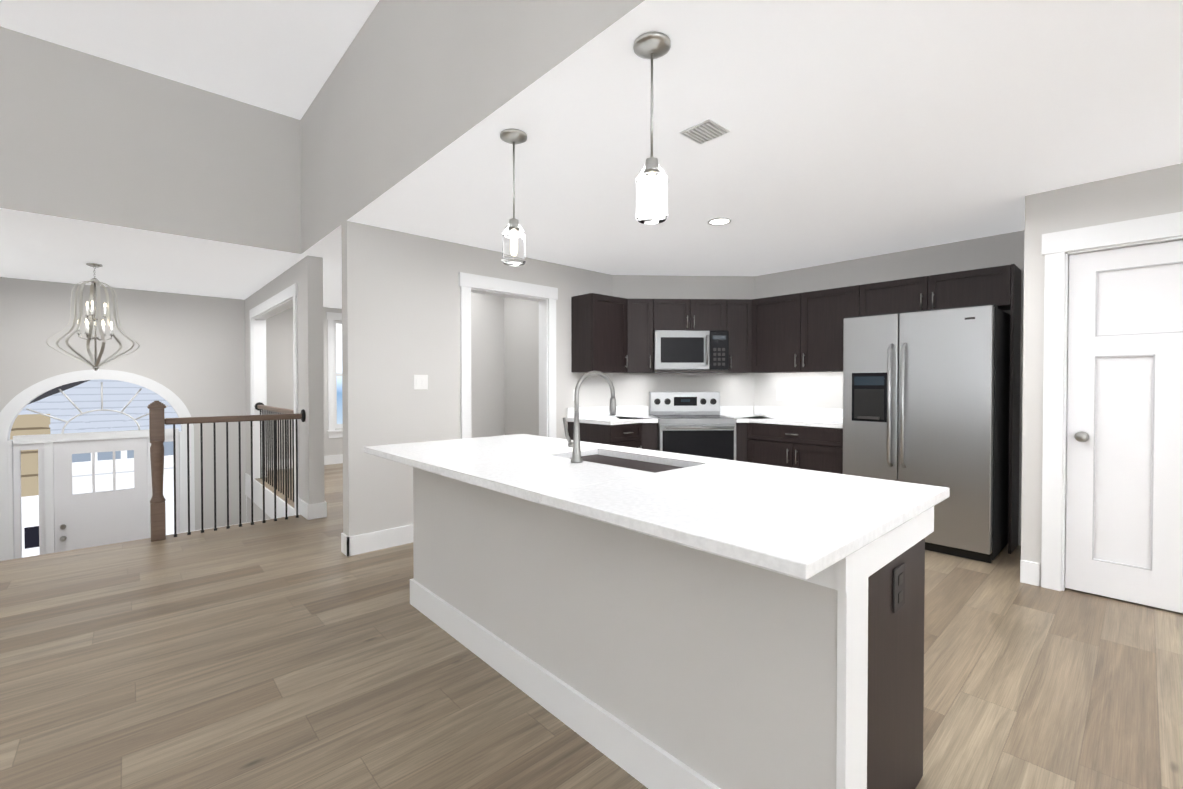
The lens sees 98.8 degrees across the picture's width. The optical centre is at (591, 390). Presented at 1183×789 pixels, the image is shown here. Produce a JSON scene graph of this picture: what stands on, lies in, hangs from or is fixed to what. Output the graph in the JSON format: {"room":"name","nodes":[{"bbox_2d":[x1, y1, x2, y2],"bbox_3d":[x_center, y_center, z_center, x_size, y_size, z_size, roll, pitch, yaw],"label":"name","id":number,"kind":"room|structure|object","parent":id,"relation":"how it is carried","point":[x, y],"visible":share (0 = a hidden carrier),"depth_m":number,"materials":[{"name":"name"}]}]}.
{"room":"kitchen","nodes":[
{"label":"kitchen","id":0,"kind":"room"},
{"bbox_2d":[169,473,300,534],"bbox_3d":[-4.814,2.015,5.274,2.480,1.649,3.300,-1,1,-43],"label":"stairs","id":1,"kind":"structure","parent":0,"point":[269,499],"depth_m":6.00,"materials":[{"name":"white wood"}]},
{"bbox_2d":[0,463,1182,788],"bbox_3d":[-1.587,1.357,1.963,10.330,0.250,12.530,-1,1,-43],"label":"floor","id":2,"kind":"structure","parent":0,"point":[290,653],"depth_m":2.14,"materials":[{"name":"brown wood"}]},
{"bbox_2d":[147,401,305,541],"bbox_3d":[-3.129,0.641,4.427,1.111,1.120,0.120,-1,1,-43],"label":"stair railing","id":3,"kind":"object","parent":2,"relation":"on","point":[158,422],"visible":1,"depth_m":4.22,"materials":[{"name":"brown wood"}]},
{"bbox_2d":[255,402,293,501],"bbox_3d":[-3.656,0.676,5.926,0.110,1.008,2.252,-1,1,-43],"label":"railing","id":4,"kind":"object","parent":2,"relation":"on","point":[268,433],"visible":0.54,"depth_m":6.00,"materials":[{"name":"brown wood"}]},
{"bbox_2d":[568,422,638,447],"bbox_3d":[0.124,0.754,5.022,0.419,0.872,0.618,-1,1,-43],"label":"base cabinet","id":5,"kind":"object","parent":2,"relation":"on","point":[619,433],"depth_m":4.80,"materials":[{"name":"brown wood"}]},
{"bbox_2d":[567,414,657,425],"bbox_3d":[0.348,0.295,5.144,0.952,0.038,0.733,-1,1,-43],"label":"countertop","id":6,"kind":"structure","parent":5,"relation":"on","point":[600,419],"depth_m":4.93,"materials":[{"name":"white stone"}]},
{"bbox_2d":[639,422,657,450],"bbox_3d":[0.508,0.751,5.252,0.579,0.872,0.622,-1,1,-43],"label":"base cabinet","id":7,"kind":"object","parent":2,"relation":"on","point":[648,435],"depth_m":4.95,"materials":[{"name":"brown wood"}]},
{"bbox_2d":[410,467,947,788],"bbox_3d":[0.039,0.787,2.261,0.747,0.883,2.390,-1,1,-43],"label":"kitchen island","id":8,"kind":"object","parent":2,"relation":"on","point":[651,619],"depth_m":1.52,"materials":[{"name":"beige paint"}]},
{"bbox_2d":[364,435,949,582],"bbox_3d":[-0.029,0.330,2.218,1.050,0.032,2.440,-1,1,-43],"label":"island countertop","id":9,"kind":"structure","parent":8,"relation":"on","point":[793,523],"depth_m":1.57,"materials":[{"name":"white stone"}]},
{"bbox_2d":[560,371,615,462],"bbox_3d":[-0.009,0.112,2.288,0.240,0.400,0.120,-1,1,-43],"label":"faucet","id":10,"kind":"object","parent":9,"relation":"on","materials":[{"name":"silver metal"}]},
{"bbox_2d":[564,451,691,470],"bbox_3d":[0.138,0.439,2.319,0.364,0.212,0.704,-1,1,-43],"label":"sink","id":11,"kind":"object","parent":9,"relation":"in","point":[593,456],"depth_m":2.41,"materials":[{"name":"grey metal"}]},
{"bbox_2d":[649,392,736,460],"bbox_3d":[1.023,0.606,5.197,0.758,1.170,0.692,0,1,-2],"label":"range","id":12,"kind":"object","parent":2,"relation":"on","point":[694,423],"visible":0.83,"depth_m":4.93,"materials":[{"name":"silver metal"}]},
{"bbox_2d":[736,422,754,462],"bbox_3d":[1.510,0.750,5.293,0.544,0.872,0.598,-1,1,-43],"label":"base cabinet","id":13,"kind":"object","parent":2,"relation":"on","point":[745,433],"depth_m":4.99,"materials":[{"name":"brown wood"}]},
{"bbox_2d":[755,422,842,473],"bbox_3d":[2.070,0.756,4.853,0.618,0.872,0.924,-1,1,-43],"label":"base cabinet","id":14,"kind":"object","parent":2,"relation":"on","point":[806,438],"depth_m":4.59,"materials":[{"name":"brown wood"}]},
{"bbox_2d":[720,414,842,425],"bbox_3d":[1.851,0.297,5.013,0.715,0.038,1.464,-1,1,-43],"label":"countertop","id":15,"kind":"structure","parent":14,"relation":"on","point":[755,420],"depth_m":4.86,"materials":[{"name":"white stone"}]},
{"bbox_2d":[843,304,1009,562],"bbox_3d":[2.651,0.300,4.065,0.763,1.810,0.990,-1,1,-43],"label":"fridge","id":16,"kind":"object","parent":2,"relation":"on","point":[926,397],"visible":0.96,"depth_m":3.74,"materials":[{"name":"grey metal"}]},
{"bbox_2d":[0,0,1182,585],"bbox_3d":[-1.544,0.228,1.953,10.400,5.310,12.480,-1,1,-43],"label":"wall","id":17,"kind":"structure","parent":0,"point":[408,88],"depth_m":4.04,"materials":[{"name":"beige paint"}]},
{"bbox_2d":[13,382,179,558],"bbox_3d":[-5.989,1.260,6.221,1.450,2.715,0.140,-1,1,-43],"label":"front door","id":18,"kind":"structure","parent":17,"relation":"in","point":[82,469],"depth_m":6.13,"materials":[{"name":"white wood"}]},
{"bbox_2d":[334,321,342,427],"bbox_3d":[-3.759,-0.249,8.275,0.844,1.694,0.060,-1,1,-43],"label":"window","id":19,"kind":"structure","parent":17,"relation":"in","point":[338,369],"depth_m":8.04,"materials":[{"name":"white glass"}]},
{"bbox_2d":[414,375,427,388],"bbox_3d":[-1.365,-0.065,4.062,0.116,0.116,0.008,-1,1,-43],"label":"light switch","id":20,"kind":"object","parent":17,"relation":"attached to","point":[420,381],"depth_m":4.06,"materials":[{"name":"white plastic"}]},
{"bbox_2d":[567,406,609,417],"bbox_3d":[-0.008,0.224,5.301,0.641,0.100,0.017,-1,1,-43],"label":"backsplash","id":21,"kind":"structure","parent":17,"relation":"attached to","point":[584,412],"depth_m":5.27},
{"bbox_2d":[0,211,1182,590],"bbox_3d":[-1.937,0.416,1.643,9.260,4.540,12.410,-1,1,-43],"label":"trim","id":22,"kind":"structure","parent":17,"relation":"attached to","point":[1060,247],"depth_m":4.33,"materials":[{"name":"white wood"}]},
{"bbox_2d":[571,293,634,372],"bbox_3d":[0.114,-0.563,5.173,0.531,0.762,0.357,-1,1,-43],"label":"upper cabinet","id":23,"kind":"object","parent":17,"relation":"attached to","point":[598,321],"depth_m":5.03,"materials":[{"name":"brown wood"}]},
{"bbox_2d":[627,299,654,372],"bbox_3d":[0.476,-0.565,5.358,0.461,0.762,0.415,-1,1,-43],"label":"upper cabinet","id":24,"kind":"object","parent":17,"relation":"attached to","point":[640,312],"depth_m":5.22,"materials":[{"name":"brown wood"}]},
{"bbox_2d":[655,299,726,330],"bbox_3d":[1.013,-0.781,5.396,0.789,0.330,0.735,-1,1,-43],"label":"upper cabinet","id":25,"kind":"object","parent":17,"relation":"attached to","point":[670,314],"depth_m":5.24,"materials":[{"name":"brown wood"}]},
{"bbox_2d":[653,330,728,372],"bbox_3d":[1.016,-0.397,5.341,0.760,0.427,0.431,0,1,-2],"label":"over-the-range microwave","id":26,"kind":"object","parent":25,"relation":"attached to","point":[679,351],"visible":1,"depth_m":5.17,"materials":[{"name":"silver metal"}]},
{"bbox_2d":[727,299,758,372],"bbox_3d":[1.548,-0.566,5.403,0.409,0.762,0.465,-1,1,-43],"label":"upper cabinet","id":27,"kind":"object","parent":17,"relation":"attached to","point":[740,312],"depth_m":5.27,"materials":[{"name":"brown wood"}]},
{"bbox_2d":[755,406,842,417],"bbox_3d":[2.201,0.226,5.147,0.018,0.100,1.191,-1,1,-43],"label":"backsplash","id":28,"kind":"structure","parent":17,"relation":"attached to","point":[788,412],"depth_m":5.18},
{"bbox_2d":[755,285,858,372],"bbox_3d":[2.107,-0.560,4.993,0.351,0.762,1.089,-1,1,-43],"label":"upper cabinet","id":29,"kind":"object","parent":17,"relation":"attached to","point":[797,333],"depth_m":4.86,"materials":[{"name":"brown wood"}]},
{"bbox_2d":[859,264,1020,315],"bbox_3d":[2.840,-0.781,4.215,0.318,0.300,1.045,-1,1,-43],"label":"upper cabinet","id":30,"kind":"object","parent":17,"relation":"attached to","point":[999,285],"depth_m":4.02,"materials":[{"name":"brown wood"}]},
{"bbox_2d":[1065,240,1182,612],"bbox_3d":[3.156,0.199,2.771,0.106,2.023,0.820,-1,1,-43],"label":"closet door","id":31,"kind":"structure","parent":17,"relation":"in","point":[1124,511],"depth_m":2.91,"materials":[{"name":"white wood"}]},
{"bbox_2d":[0,0,1182,308],"bbox_3d":[-1.550,-1.868,1.955,10.430,1.320,12.530,-1,1,-43],"label":"ceiling","id":32,"kind":"structure","parent":0,"point":[862,128],"depth_m":2.74,"materials":[{"name":"white paint"}]},
{"bbox_2d":[46,263,139,370],"bbox_3d":[-4.908,-0.717,5.017,0.662,1.060,0.662,-1,1,-43],"label":"chandelier","id":33,"kind":"object","parent":32,"relation":"hanging from","point":[90,313],"visible":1,"depth_m":5.00,"materials":[{"name":"silver metal"}]},
{"bbox_2d":[500,129,526,265],"bbox_3d":[-0.370,-0.906,2.419,0.130,0.614,0.130,-1,1,-43],"label":"pendant light","id":34,"kind":"object","parent":32,"relation":"hanging from","point":[513,242],"visible":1,"depth_m":2.38,"materials":[{"name":"glass"}]},
{"bbox_2d":[633,31,670,224],"bbox_3d":[0.211,-0.897,1.771,0.130,0.614,0.130,-1,1,-43],"label":"pendant light","id":35,"kind":"object","parent":32,"relation":"hanging from","point":[651,180],"visible":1,"depth_m":1.74,"materials":[{"name":"white glass"}]},
{"bbox_2d":[679,119,729,144],"bbox_3d":[0.531,-1.207,2.380,0.170,0.010,0.170,-1,1,-43],"label":"ceiling vent","id":36,"kind":"object","parent":32,"relation":"in","point":[707,130],"visible":1,"depth_m":2.37,"materials":[{"name":"white metal"}]},
{"bbox_2d":[708,217,731,225],"bbox_3d":[0.931,-1.226,3.689,0.170,0.008,0.170,-1,1,-43],"label":"recessed light","id":37,"kind":"object","parent":32,"relation":"in","point":[718,221],"visible":0.96,"depth_m":3.69,"materials":[{"name":"white plastic"}]},
{"label":"outside","id":38,"kind":"structure","parent":0,"visible":0},
{"bbox_2d":[10,379,246,501],"bbox_3d":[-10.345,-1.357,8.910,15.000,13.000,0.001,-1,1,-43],"label":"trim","id":39,"kind":"structure","parent":38,"point":[32,402],"depth_m":9.62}
]}

